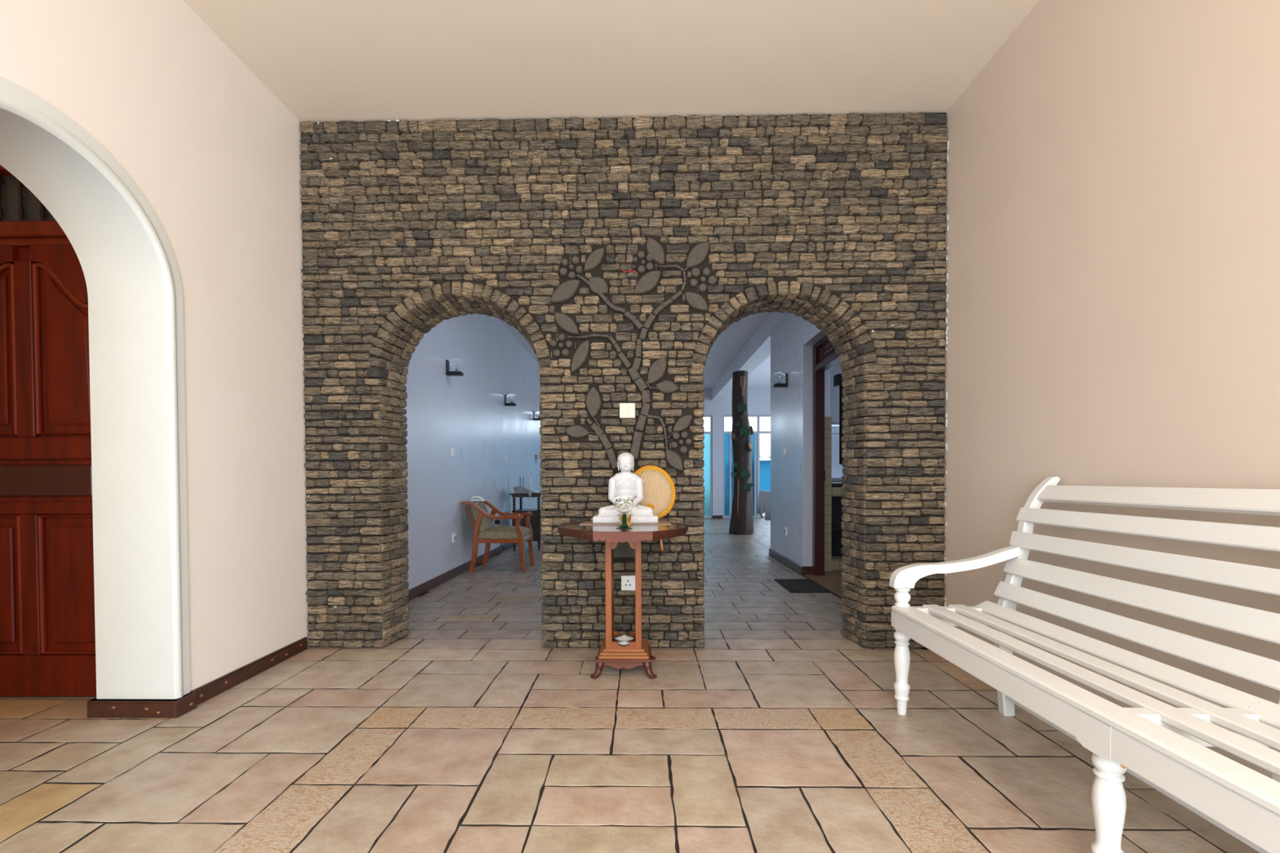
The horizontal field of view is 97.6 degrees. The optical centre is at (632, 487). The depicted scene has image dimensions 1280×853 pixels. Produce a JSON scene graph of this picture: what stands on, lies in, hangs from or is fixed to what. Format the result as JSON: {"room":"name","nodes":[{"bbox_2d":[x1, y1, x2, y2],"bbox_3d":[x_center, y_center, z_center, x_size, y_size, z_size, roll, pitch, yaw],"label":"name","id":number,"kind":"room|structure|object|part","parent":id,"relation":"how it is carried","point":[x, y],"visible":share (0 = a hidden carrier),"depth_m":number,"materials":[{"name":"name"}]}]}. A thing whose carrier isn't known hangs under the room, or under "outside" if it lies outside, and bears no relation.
{"room":"entrance hall","nodes":[
{"label":"entrance hall","id":0,"kind":"room"},
{"bbox_2d":[0,0,308,691],"bbox_3d":[-2.138,-0.568,0.678,0.325,3.130,5.500,0,1,1],"label":"wall","id":1,"kind":"structure","parent":0,"point":[215,154],"depth_m":2.62,"materials":[{"name":"white paint"}]},
{"bbox_2d":[0,75,190,699],"bbox_3d":[-2.109,-0.154,1.875,0.348,2.260,1.110,0,1,1],"label":"trim","id":2,"kind":"structure","parent":1,"relation":"attached to","point":[125,255],"depth_m":2.35,"materials":[{"name":"paint"}]},
{"bbox_2d":[86,636,307,718],"bbox_3d":[-2.089,0.923,2.823,0.386,0.071,0.952,0,1,1],"label":"baseboard","id":3,"kind":"structure","parent":1,"relation":"attached to","point":[96,708],"depth_m":2.40,"materials":[{"name":"brown wood"}]},
{"bbox_2d":[404,313,542,589],"bbox_3d":[-1.845,-0.796,8.681,0.150,3.300,10.280,0,1,1],"label":"wall","id":4,"kind":"structure","parent":0,"point":[468,414],"depth_m":6.02,"materials":[{"name":"paint"}]},
{"bbox_2d":[450,448,454,457],"bbox_3d":[-1.813,-0.355,5.667,0.017,0.090,0.090,0,1,1],"label":"light switch","id":5,"kind":"object","parent":4,"relation":"attached to","point":[452,450],"visible":1,"depth_m":5.64,"materials":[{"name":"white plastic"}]},
{"bbox_2d":[452,533,456,542],"bbox_3d":[-1.809,0.514,5.703,0.017,0.090,0.090,0,1,1],"label":"wall socket","id":6,"kind":"object","parent":4,"relation":"attached to","point":[454,535],"visible":1,"depth_m":5.68,"materials":[{"name":"white plastic"}]},
{"bbox_2d":[445,357,464,376],"bbox_3d":[-1.745,-1.193,5.531,0.165,0.175,0.140,0,1,1],"label":"wall lamp","id":7,"kind":"object","parent":4,"relation":"attached to","point":[456,365],"visible":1,"depth_m":5.49,"materials":[{"name":"clear glass"}]},
{"bbox_3d":[-1.821,-1.180,5.533,0.012,0.150,0.070,0,1,1],"label":"plate","id":8,"kind":"part","parent":7,"relation":"part of","materials":[{"name":"black metal"}]},
{"bbox_3d":[-1.752,-1.123,5.533,0.150,0.035,0.090,0,1,1],"label":"arm","id":9,"kind":"part","parent":7,"relation":"part of","materials":[{"name":"black metal"}]},
{"bbox_3d":[-1.732,-1.211,5.531,0.140,0.140,0.140,0,1,1],"label":"globe","id":10,"kind":"part","parent":7,"relation":"part of","materials":[{"name":"clear glass"}]},
{"bbox_2d":[406,542,518,600],"bbox_3d":[-1.762,0.812,8.613,0.026,0.084,10.070,0,1,1],"label":"baseboard","id":11,"kind":"structure","parent":4,"relation":"attached to","point":[415,592],"depth_m":5.50,"materials":[{"name":"brown wood"}]},
{"bbox_2d":[504,393,516,406],"bbox_3d":[-1.703,-1.235,7.870,0.165,0.175,0.140,0,1,1],"label":"wall lamp","id":12,"kind":"object","parent":4,"relation":"attached to","point":[511,397],"visible":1,"depth_m":7.83,"materials":[{"name":"clear glass"}]},
{"bbox_3d":[-1.780,-1.222,7.872,0.012,0.150,0.070,0,1,1],"label":"plate","id":13,"kind":"part","parent":12,"relation":"part of","materials":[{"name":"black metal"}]},
{"bbox_3d":[-1.711,-1.165,7.872,0.150,0.035,0.090,0,1,1],"label":"arm","id":14,"kind":"part","parent":12,"relation":"part of","materials":[{"name":"black metal"}]},
{"bbox_3d":[-1.691,-1.252,7.870,0.140,0.140,0.140,0,1,1],"label":"globe","id":15,"kind":"part","parent":12,"relation":"part of","materials":[{"name":"clear glass"}]},
{"bbox_2d":[533,410,540,420],"bbox_3d":[-1.667,-1.282,9.960,0.165,0.175,0.140,0,1,1],"label":"wall lamp","id":16,"kind":"object","parent":4,"relation":"attached to","point":[537,413],"visible":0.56,"depth_m":9.92,"materials":[{"name":"black metal"}]},
{"bbox_3d":[-1.654,-1.300,9.959,0.140,0.140,0.140,0,1,1],"label":"globe","id":17,"kind":"part","parent":16,"relation":"part of","materials":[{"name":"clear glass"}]},
{"bbox_3d":[-1.780,0.438,7.342,0.017,0.090,0.090,0,1,1],"label":"wall socket","id":18,"kind":"object","parent":4,"relation":"attached to","visible":0},
{"bbox_2d":[494,519,504,549],"bbox_3d":[-1.746,0.618,7.366,0.083,0.403,0.163,0,1,1],"label":"plug","id":19,"kind":"object","parent":18,"relation":"attached to","point":[497,521],"visible":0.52,"depth_m":7.28,"materials":[{"name":"black plastic"}]},
{"bbox_2d":[182,0,1039,122],"bbox_3d":[-1.549,-2.135,0.639,6.898,0.100,5.500,0,1,1],"label":"ceiling","id":20,"kind":"structure","parent":0,"point":[324,60],"depth_m":2.75,"materials":[{"name":"paint"}]},
{"bbox_2d":[299,112,948,648],"bbox_3d":[-0.093,-0.625,3.377,4.200,3.130,0.311,0,1,1],"label":"wall","id":21,"kind":"structure","parent":0,"point":[837,223],"depth_m":3.24,"materials":[{"name":"stone"}]},
{"bbox_2d":[619,403,635,418],"bbox_3d":[-0.029,-0.443,3.233,0.090,0.086,0.031,0,1,1],"label":"plate","id":22,"kind":"object","parent":21,"relation":"attached to","point":[627,411],"visible":1,"depth_m":3.22,"materials":[{"name":"beige plastic"}]},
{"bbox_2d":[621,575,635,590],"bbox_3d":[-0.022,0.553,3.253,0.084,0.086,0.026,0,1,1],"label":"wall socket","id":23,"kind":"object","parent":21,"relation":"attached to","point":[628,582],"visible":0.88,"depth_m":3.24,"materials":[{"name":"white plastic"}]},
{"bbox_2d":[549,236,716,471],"bbox_3d":[0.005,-0.766,3.243,0.969,1.348,0.031,0,1,1],"label":"relief","id":24,"kind":"object","parent":21,"relation":"attached to","point":[564,292],"visible":1,"depth_m":3.23,"materials":[{"name":"stone"}]},
{"bbox_2d":[634,465,675,551],"bbox_3d":[0.112,0.118,3.206,0.276,0.494,0.030,0,1,1],"label":"fan","id":25,"kind":"object","parent":21,"relation":"attached to","point":[659,488],"visible":0.62,"depth_m":3.20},
{"bbox_3d":[0.160,0.264,3.208,0.041,0.202,0.020,0,1,1],"label":"turned handle","id":26,"kind":"part","parent":25,"relation":"part of","materials":[{"name":"orange wood"}]},
{"bbox_2d":[0,518,1259,852],"bbox_3d":[0.211,0.930,6.065,10.200,0.084,16.300,0,1,1],"label":"floor","id":27,"kind":"structure","parent":0,"point":[461,733],"depth_m":2.03,"materials":[{"name":"tile"}]},
{"bbox_2d":[461,495,534,573],"bbox_3d":[-1.464,0.495,6.179,0.667,0.816,0.543,0,1,1],"label":"armchair","id":28,"kind":"object","parent":27,"relation":"on","point":[484,531],"depth_m":5.95,"materials":[{"name":"brown wood"}]},
{"bbox_3d":[-1.715,0.304,5.933,0.100,0.259,0.040,0,1,1],"label":"post","id":29,"kind":"part","parent":28,"relation":"part of","materials":[{"name":"brown wood"}]},
{"bbox_3d":[-1.650,0.576,5.936,0.177,0.663,0.040,0,1,1],"label":"leg","id":30,"kind":"part","parent":28,"relation":"part of","materials":[{"name":"brown wood"}]},
{"bbox_3d":[-1.675,0.121,6.084,0.153,0.064,0.100,0,1,1],"label":"plastic handle","id":31,"kind":"part","parent":28,"relation":"part of","materials":[{"name":"white plastic"}]},
{"bbox_3d":[-1.645,0.354,6.180,0.167,0.360,0.445,0,1,1],"label":"backrest","id":32,"kind":"part","parent":28,"relation":"part of","materials":[{"name":"fabric"}]},
{"bbox_3d":[-1.641,0.567,6.431,0.177,0.663,0.040,0,1,1],"label":"leg","id":33,"kind":"part","parent":28,"relation":"part of","materials":[{"name":"brown wood"}]},
{"bbox_3d":[-1.480,0.239,5.927,0.644,0.192,0.048,0,1,1],"label":"armrest","id":34,"kind":"part","parent":28,"relation":"part of","materials":[{"name":"brown wood"}]},
{"bbox_3d":[-1.471,0.231,6.422,0.644,0.192,0.048,0,1,1],"label":"armrest","id":35,"kind":"part","parent":28,"relation":"part of","materials":[{"name":"brown wood"}]},
{"bbox_3d":[-1.401,0.482,6.178,0.465,0.106,0.465,0,1,1],"label":"seat","id":36,"kind":"part","parent":28,"relation":"part of","materials":[{"name":"fabric"}]},
{"bbox_3d":[-1.409,0.560,6.179,0.501,0.046,0.527,0,1,1],"label":"seat rail","id":37,"kind":"part","parent":28,"relation":"part of","materials":[{"name":"brown wood"}]},
{"bbox_3d":[-1.184,0.594,5.928,0.099,0.615,0.040,0,1,1],"label":"leg","id":38,"kind":"part","parent":28,"relation":"part of","materials":[{"name":"brown wood"}]},
{"bbox_3d":[-1.175,0.585,6.423,0.099,0.615,0.040,0,1,1],"label":"leg","id":39,"kind":"part","parent":28,"relation":"part of","materials":[{"name":"brown wood"}]},
{"bbox_2d":[509,492,542,551],"bbox_3d":[-1.453,0.471,7.936,0.450,0.790,0.540,0,1,1],"label":"side table","id":40,"kind":"object","parent":27,"relation":"on","point":[535,519],"visible":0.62,"depth_m":7.69,"materials":[{"name":"brown wood"}]},
{"bbox_3d":[-1.628,0.228,7.720,0.048,0.185,0.048,0,1,1],"label":"twisted post","id":41,"kind":"part","parent":40,"relation":"part of","materials":[{"name":"brown wood"}]},
{"bbox_3d":[-1.582,0.538,7.697,0.100,0.345,0.006,0,1,1],"label":"door panel","id":42,"kind":"part","parent":40,"relation":"part of","materials":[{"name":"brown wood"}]},
{"bbox_3d":[-1.620,0.220,8.150,0.048,0.185,0.048,0,1,1],"label":"twisted post","id":43,"kind":"part","parent":40,"relation":"part of","materials":[{"name":"brown wood"}]},
{"bbox_2d":[512,486,533,497],"bbox_3d":[-1.502,0.053,7.748,0.268,0.148,0.283,0,1,1],"label":"telephone","id":44,"kind":"object","parent":40,"relation":"on","point":[517,489],"visible":0.99,"depth_m":7.71,"materials":[{"name":"grey plastic"}]},
{"bbox_3d":[-1.462,0.537,7.695,0.100,0.345,0.006,0,1,1],"label":"door panel","id":45,"kind":"part","parent":40,"relation":"part of","materials":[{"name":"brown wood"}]},
{"bbox_2d":[511,508,541,511],"bbox_3d":[-1.453,0.323,7.934,0.400,0.015,0.490,0,1,1],"label":"shelf","id":46,"kind":"object","parent":40,"relation":"attached to","point":[520,509],"depth_m":7.74,"materials":[{"name":"brown wood"}]},
{"bbox_2d":[520,476,538,493],"bbox_3d":[-1.493,-0.042,8.033,0.269,0.230,0.150,0,1,1],"label":"router","id":47,"kind":"object","parent":40,"relation":"on","point":[534,491],"visible":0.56,"depth_m":8.08,"materials":[{"name":"white plastic"}]},
{"bbox_3d":[-1.342,0.537,7.693,0.100,0.345,0.006,0,1,1],"label":"door panel","id":48,"kind":"part","parent":40,"relation":"part of","materials":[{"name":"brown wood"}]},
{"bbox_3d":[-1.288,0.226,7.714,0.048,0.185,0.048,0,1,1],"label":"twisted post","id":49,"kind":"part","parent":40,"relation":"part of","materials":[{"name":"brown wood"}]},
{"bbox_2d":[557,521,688,679],"bbox_3d":[-0.050,0.574,2.881,0.678,0.753,0.642,0,1,1],"label":"pedestal table","id":50,"kind":"object","parent":27,"relation":"on","point":[637,652],"visible":0.95,"depth_m":2.82,"materials":[{"name":"brown wood"}]},
{"bbox_3d":[-0.118,0.528,2.935,0.031,0.580,0.215,0,1,1],"label":"post","id":51,"kind":"part","parent":50,"relation":"part of","materials":[{"name":"orange wood"}]},
{"bbox_3d":[-0.046,0.274,2.836,0.120,0.071,0.018,0,1,1],"label":"arched panel","id":52,"kind":"part","parent":50,"relation":"part of","materials":[{"name":"orange wood"}]},
{"bbox_2d":[613,635,635,645],"bbox_3d":[-0.042,0.801,2.931,0.117,0.031,0.117,0,1,1],"label":"dish","id":53,"kind":"object","parent":50,"relation":"on","point":[622,640],"visible":0.97,"depth_m":2.96,"materials":[{"name":"white ceramic"}]},
{"bbox_3d":[-0.043,0.800,2.842,0.120,0.039,0.016,0,1,1],"label":"scooped panel","id":54,"kind":"part","parent":50,"relation":"part of","materials":[{"name":"orange wood"}]},
{"bbox_2d":[615,499,633,528],"bbox_3d":[-0.039,0.129,2.749,0.091,0.140,0.091,0,1,1],"label":"goblet","id":55,"kind":"object","parent":50,"relation":"on","point":[623,506],"visible":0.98,"depth_m":2.72,"materials":[{"name":"green glass"}]},
{"bbox_2d":[615,495,633,511],"bbox_3d":[-0.038,0.077,2.748,0.087,0.074,0.086,-1,1,-33],"label":"flower petals","id":56,"kind":"object","parent":55,"relation":"in","point":[623,497],"visible":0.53,"depth_m":2.73,"materials":[{"name":"white plant"}]},
{"bbox_3d":[-0.039,0.164,2.749,0.081,0.071,0.081,0,1,1],"label":"stem","id":57,"kind":"part","parent":55,"relation":"part of","materials":[{"name":"green glass"}]},
{"bbox_2d":[615,499,633,513],"bbox_3d":[-0.039,0.093,2.748,0.091,0.069,0.091,0,1,1],"label":"bowl","id":58,"kind":"object","parent":55,"relation":"on","point":[623,506],"depth_m":2.71,"materials":[{"name":"clear glass"}]},
{"bbox_3d":[-0.040,0.796,3.029,0.120,0.041,0.016,0,1,1],"label":"scooped panel","id":59,"kind":"part","parent":50,"relation":"part of","materials":[{"name":"orange wood"}]},
{"bbox_2d":[579,520,671,524],"bbox_3d":[-0.037,0.192,3.042,0.483,0.004,0.185,0,1,1],"label":"wooden board","id":60,"kind":"object","parent":50,"relation":"on","point":[660,522],"visible":0.71,"depth_m":2.96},
{"bbox_2d":[592,452,657,523],"bbox_3d":[-0.037,0.000,3.044,0.349,0.380,0.166,0,1,1],"label":"statue","id":61,"kind":"object","parent":60,"relation":"on","point":[625,482],"visible":0.84,"depth_m":3.02,"materials":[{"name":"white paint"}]},
{"bbox_2d":[618,515,632,525],"bbox_3d":[-0.035,0.169,2.909,0.072,0.054,0.074,0,1,1],"label":"ornament","id":62,"kind":"object","parent":50,"relation":"on","point":[628,518],"visible":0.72,"depth_m":2.89,"materials":[{"name":"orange metal"}]},
{"bbox_3d":[0.033,0.528,2.932,0.031,0.580,0.215,0,1,1],"label":"post","id":63,"kind":"part","parent":50,"relation":"part of","materials":[{"name":"orange wood"}]},
{"bbox_2d":[728,370,753,534],"bbox_3d":[1.929,-0.607,9.876,0.437,2.846,0.415,0,1,1],"label":"trunk","id":64,"kind":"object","parent":27,"relation":"on","point":[741,522],"depth_m":9.75,"materials":[{"name":"paint"}]},
{"bbox_3d":[1.909,-0.681,9.724,0.177,1.602,0.034,0,1,16],"label":"vine stem","id":65,"kind":"part","parent":64,"relation":"part of","materials":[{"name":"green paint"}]},
{"bbox_2d":[774,578,831,592],"bbox_3d":[1.547,0.896,5.130,0.355,0.012,0.600,0,1,1],"label":"doormat","id":66,"kind":"object","parent":27,"relation":"on","point":[793,585],"visible":1,"depth_m":5.09,"materials":[{"name":"black fabric"}]},
{"bbox_2d":[831,482,844,569],"bbox_3d":[3.119,0.407,6.299,1.990,0.924,0.750,0,1,1],"label":"cabinet","id":67,"kind":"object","parent":27,"relation":"on","point":[837,491],"depth_m":6.27,"materials":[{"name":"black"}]},
{"bbox_2d":[831,487,842,496],"bbox_3d":[3.117,0.037,6.293,1.990,0.095,0.750,0,1,1],"label":"countertop","id":68,"kind":"structure","parent":67,"relation":"on","point":[836,491],"depth_m":5.93,"materials":[{"name":"beige stone"}]},
{"bbox_2d":[831,525,844,530],"bbox_3d":[3.120,0.439,6.340,1.990,0.030,0.670,0,1,1],"label":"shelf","id":69,"kind":"object","parent":67,"relation":"attached to","point":[833,527],"depth_m":6.02,"materials":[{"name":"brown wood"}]},
{"bbox_2d":[888,476,1279,852],"bbox_3d":[1.411,0.473,1.304,0.682,0.998,2.158,0,1,1],"label":"bench","id":70,"kind":"object","parent":27,"relation":"on","point":[1162,745],"visible":1,"depth_m":1.54,"materials":[{"name":"white paint"}]},
{"bbox_3d":[1.135,0.772,2.360,0.065,0.362,0.065,0,1,1],"label":"leg","id":71,"kind":"part","parent":70,"relation":"part of","materials":[{"name":"white paint"}]},
{"bbox_3d":[1.358,0.330,2.348,0.539,0.177,0.052,0,1,1],"label":"armrest","id":72,"kind":"part","parent":70,"relation":"part of","materials":[{"name":"white paint"}]},
{"bbox_3d":[1.649,0.454,2.345,0.243,0.998,0.044,0,1,1],"label":"leg","id":73,"kind":"part","parent":70,"relation":"part of","materials":[{"name":"white paint"}]},
{"bbox_3d":[1.091,0.574,1.306,0.026,0.072,2.080,0,1,1],"label":"rail","id":74,"kind":"part","parent":70,"relation":"part of","materials":[{"name":"white paint"}]},
{"bbox_3d":[1.117,0.791,1.315,0.065,0.362,0.065,0,1,1],"label":"leg","id":75,"kind":"part","parent":70,"relation":"part of","materials":[{"name":"white paint"}]},
{"bbox_3d":[1.631,0.472,1.300,0.243,0.998,0.044,0,1,1],"label":"leg","id":76,"kind":"part","parent":70,"relation":"part of","materials":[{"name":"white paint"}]},
{"bbox_3d":[2.645,0.453,8.064,1.400,0.785,0.800,0,1,1],"label":"dining table","id":77,"kind":"object","parent":27,"relation":"on","visible":0},
{"bbox_2d":[756,490,770,520],"bbox_3d":[2.646,0.280,8.060,1.555,0.452,0.959,0,1,1],"label":"tablecloth","id":78,"kind":"object","parent":77,"relation":"on","point":[763,505],"visible":0.25,"depth_m":8.11,"materials":[{"name":"grey fabric"}]},
{"bbox_2d":[497,311,771,389],"bbox_3d":[1.692,-2.374,8.540,7.300,0.170,10.380,0,1,1],"label":"ceiling","id":79,"kind":"structure","parent":0,"point":[730,343],"depth_m":9.38,"materials":[{"name":"paint"}]},
{"bbox_2d":[711,311,786,400],"bbox_3d":[1.957,-2.155,8.490,0.270,0.290,10.080,0,1,1],"label":"beam","id":80,"kind":"structure","parent":79,"relation":"attached to","point":[757,350],"depth_m":8.91,"materials":[{"name":"paint"}]},
{"bbox_2d":[703,388,770,515],"bbox_3d":[1.788,-0.900,13.657,7.300,3.300,0.200,0,1,1],"label":"wall","id":81,"kind":"structure","parent":0,"point":[758,399],"depth_m":13.54,"materials":[{"name":"paint"}]},
{"bbox_2d":[699,415,712,518],"bbox_3d":[1.114,-0.496,13.606,1.650,2.500,0.080,0,1,1],"label":"window","id":82,"kind":"structure","parent":81,"relation":"in","point":[708,424],"depth_m":13.60,"materials":[{"name":"blue glass"}]},
{"bbox_3d":[1.543,-0.303,13.615,0.705,1.990,0.006,0,1,1],"label":"clear door pane","id":83,"kind":"part","parent":82,"relation":"part of","materials":[{"name":"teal glass"}]},
{"bbox_3d":[1.110,-1.529,13.601,1.560,0.345,0.006,0,1,1],"label":"transom pane","id":84,"kind":"part","parent":82,"relation":"part of","materials":[{"name":"clear glass"}]},
{"bbox_2d":[712,515,722,518],"bbox_3d":[1.166,0.716,13.591,2.045,0.074,0.030,0,1,1],"label":"baseboard","id":85,"kind":"structure","parent":81,"relation":"attached to","point":[713,516],"depth_m":13.56,"materials":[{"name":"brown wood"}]},
{"bbox_2d":[722,414,770,518],"bbox_3d":[3.011,-0.504,13.572,1.655,2.500,0.080,0,1,1],"label":"window","id":86,"kind":"structure","parent":81,"relation":"in","point":[760,424],"depth_m":13.58,"materials":[{"name":"blue glass"}]},
{"bbox_3d":[2.629,-0.308,13.597,0.828,1.990,0.010,0,1,1],"label":"frosted door pane","id":87,"kind":"part","parent":86,"relation":"part of","materials":[{"name":"blue glass"}]},
{"bbox_3d":[3.007,-1.537,13.567,1.565,0.345,0.006,0,1,1],"label":"transom pane","id":88,"kind":"part","parent":86,"relation":"part of","materials":[{"name":"clear glass"}]},
{"bbox_3d":[3.441,-0.311,13.581,0.708,1.990,0.006,0,1,1],"label":"clear door pane","id":89,"kind":"part","parent":86,"relation":"part of","materials":[{"name":"clear glass"}]},
{"bbox_2d":[770,311,825,566],"bbox_3d":[1.834,-0.672,5.317,0.205,3.140,3.680,0,1,1],"label":"wall partition","id":90,"kind":"structure","parent":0,"point":[793,339],"depth_m":6.11,"materials":[{"name":"paint"}]},
{"bbox_2d":[772,371,787,387],"bbox_3d":[1.665,-1.222,6.331,0.165,0.175,0.140,0,1,1],"label":"wall lamp","id":91,"kind":"object","parent":90,"relation":"attached to","point":[778,377],"visible":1,"depth_m":6.29,"materials":[{"name":"clear glass"}]},
{"bbox_3d":[1.652,-1.240,6.331,0.140,0.140,0.140,0,1,1],"label":"globe","id":92,"kind":"part","parent":91,"relation":"part of","materials":[{"name":"clear glass"}]},
{"bbox_3d":[1.673,-1.152,6.332,0.150,0.035,0.090,0,1,1],"label":"arm","id":93,"kind":"part","parent":91,"relation":"part of","materials":[{"name":"black metal"}]},
{"bbox_3d":[1.742,-1.210,6.330,0.012,0.150,0.070,0,1,1],"label":"plate","id":94,"kind":"part","parent":91,"relation":"part of","materials":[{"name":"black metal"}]},
{"bbox_2d":[782,448,786,456],"bbox_3d":[1.744,-0.407,6.424,0.017,0.090,0.090,0,1,1],"label":"light switch","id":95,"kind":"object","parent":90,"relation":"attached to","point":[784,449],"visible":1,"depth_m":6.39,"materials":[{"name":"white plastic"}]},
{"bbox_2d":[783,527,786,535],"bbox_3d":[1.747,0.499,6.400,0.017,0.090,0.090,0,1,1],"label":"wall socket","id":96,"kind":"object","parent":90,"relation":"attached to","point":[785,528],"visible":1,"depth_m":6.37,"materials":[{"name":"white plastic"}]},
{"bbox_2d":[768,548,813,574],"bbox_3d":[1.810,0.854,5.353,0.176,0.084,3.695,0,1,1],"label":"baseboard","id":97,"kind":"structure","parent":90,"relation":"attached to","point":[796,566],"depth_m":6.09,"materials":[{"name":"brown wood"}]},
{"bbox_2d":[812,335,839,575],"bbox_3d":[1.873,-0.264,5.014,0.099,2.333,1.390,0,1,1],"label":"door frame","id":98,"kind":"structure","parent":90,"relation":"in","point":[821,362],"depth_m":5.62,"materials":[{"name":"brown wood"}]},
{"bbox_2d":[824,344,843,482],"bbox_3d":[3.535,-0.680,6.453,3.155,3.100,1.150,0,1,1],"label":"wall","id":99,"kind":"structure","parent":0,"point":[831,393],"depth_m":6.69,"materials":[{"name":"paint"}]},
{"bbox_2d":[824,416,831,571],"bbox_3d":[2.023,0.071,5.909,0.145,1.630,0.022,0,1,1],"label":"trim","id":100,"kind":"structure","parent":99,"relation":"attached to","point":[828,420],"depth_m":5.90,"materials":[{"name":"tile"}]},
{"bbox_2d":[831,422,841,480],"bbox_3d":[2.507,-0.430,6.690,0.500,0.700,0.080,0,1,1],"label":"window","id":101,"kind":"structure","parent":99,"relation":"in","point":[833,423],"depth_m":6.67,"materials":[{"name":"white metal"}]},
{"bbox_2d":[833,373,844,464],"bbox_3d":[2.489,-0.727,5.995,0.630,0.960,0.120,0,1,1],"label":"curtain","id":102,"kind":"object","parent":99,"relation":"hanging from","point":[837,381],"visible":0.17,"depth_m":5.97,"materials":[{"name":"black fabric"}]},
{"bbox_2d":[831,426,844,477],"bbox_3d":[3.592,-0.741,7.026,3.260,3.200,0.200,0,1,1],"label":"window","id":103,"kind":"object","parent":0,"point":[837,468],"depth_m":6.95,"materials":[{"name":"paint"}]},
{"bbox_2d":[943,0,1279,778],"bbox_3d":[1.832,-0.584,0.608,0.150,3.130,5.500,0,1,1],"label":"wall","id":104,"kind":"structure","parent":0,"point":[1113,236],"depth_m":2.05,"materials":[{"name":"beige paint"}]},
{"bbox_3d":[-3.677,-0.530,0.336,2.740,3.080,4.760,0,1,1],"label":"wall","id":105,"kind":"structure","parent":0,"visible":0},
{"bbox_2d":[1,175,55,221],"bbox_3d":[-2.753,-1.305,2.556,0.915,0.227,0.010,0,1,1],"label":"window","id":106,"kind":"structure","parent":105,"relation":"in","point":[10,188],"depth_m":2.55,"materials":[{"name":"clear glass"}]},
{"bbox_2d":[0,164,71,247],"bbox_3d":[-2.786,-0.258,2.550,1.040,2.450,0.070,0,1,1],"label":"trim","id":107,"kind":"structure","parent":105,"relation":"attached to","point":[20,233],"depth_m":2.51,"materials":[{"name":"brown wood"}]},
{"bbox_2d":[0,244,96,696],"bbox_3d":[-2.748,-0.070,2.564,0.915,2.048,0.047,0,1,1],"label":"door","id":108,"kind":"structure","parent":105,"relation":"in","point":[47,630],"depth_m":2.55,"materials":[{"name":"brown wood"}]},
{"bbox_3d":[-2.947,-0.960,2.540,0.315,0.265,0.022,0,1,1],"label":"rail","id":109,"kind":"part","parent":108,"relation":"part of","materials":[{"name":"brown wood"}]},
{"bbox_3d":[-2.946,-0.626,2.545,0.308,0.776,0.020,0,1,1],"label":"moulding","id":110,"kind":"part","parent":108,"relation":"part of","materials":[{"name":"brown wood"}]},
{"bbox_3d":[-2.941,0.445,2.564,0.311,0.632,0.020,0,1,1],"label":"moulding","id":111,"kind":"part","parent":108,"relation":"part of","materials":[{"name":"brown wood"}]},
{"bbox_3d":[-2.748,-0.178,2.550,0.915,0.100,0.022,0,1,1],"label":"rail","id":112,"kind":"part","parent":108,"relation":"part of","materials":[{"name":"brown wood"}]},
{"bbox_3d":[-2.747,0.094,2.555,0.915,0.055,0.022,0,1,1],"label":"rail","id":113,"kind":"part","parent":108,"relation":"part of","materials":[{"name":"brown wood"}]},
{"bbox_3d":[-2.744,0.861,2.568,0.915,0.188,0.022,0,1,1],"label":"rail","id":114,"kind":"part","parent":108,"relation":"part of","materials":[{"name":"brown wood"}]},
{"bbox_3d":[-2.555,-0.962,2.533,0.312,0.265,0.022,0,1,1],"label":"rail","id":115,"kind":"part","parent":108,"relation":"part of","materials":[{"name":"brown wood"}]},
{"bbox_3d":[-2.554,-0.628,2.538,0.305,0.776,0.020,0,1,1],"label":"moulding","id":116,"kind":"part","parent":108,"relation":"part of","materials":[{"name":"brown wood"}]},
{"bbox_3d":[-2.549,0.443,2.557,0.308,0.632,0.020,0,1,1],"label":"moulding","id":117,"kind":"part","parent":108,"relation":"part of","materials":[{"name":"brown wood"}]}
]}

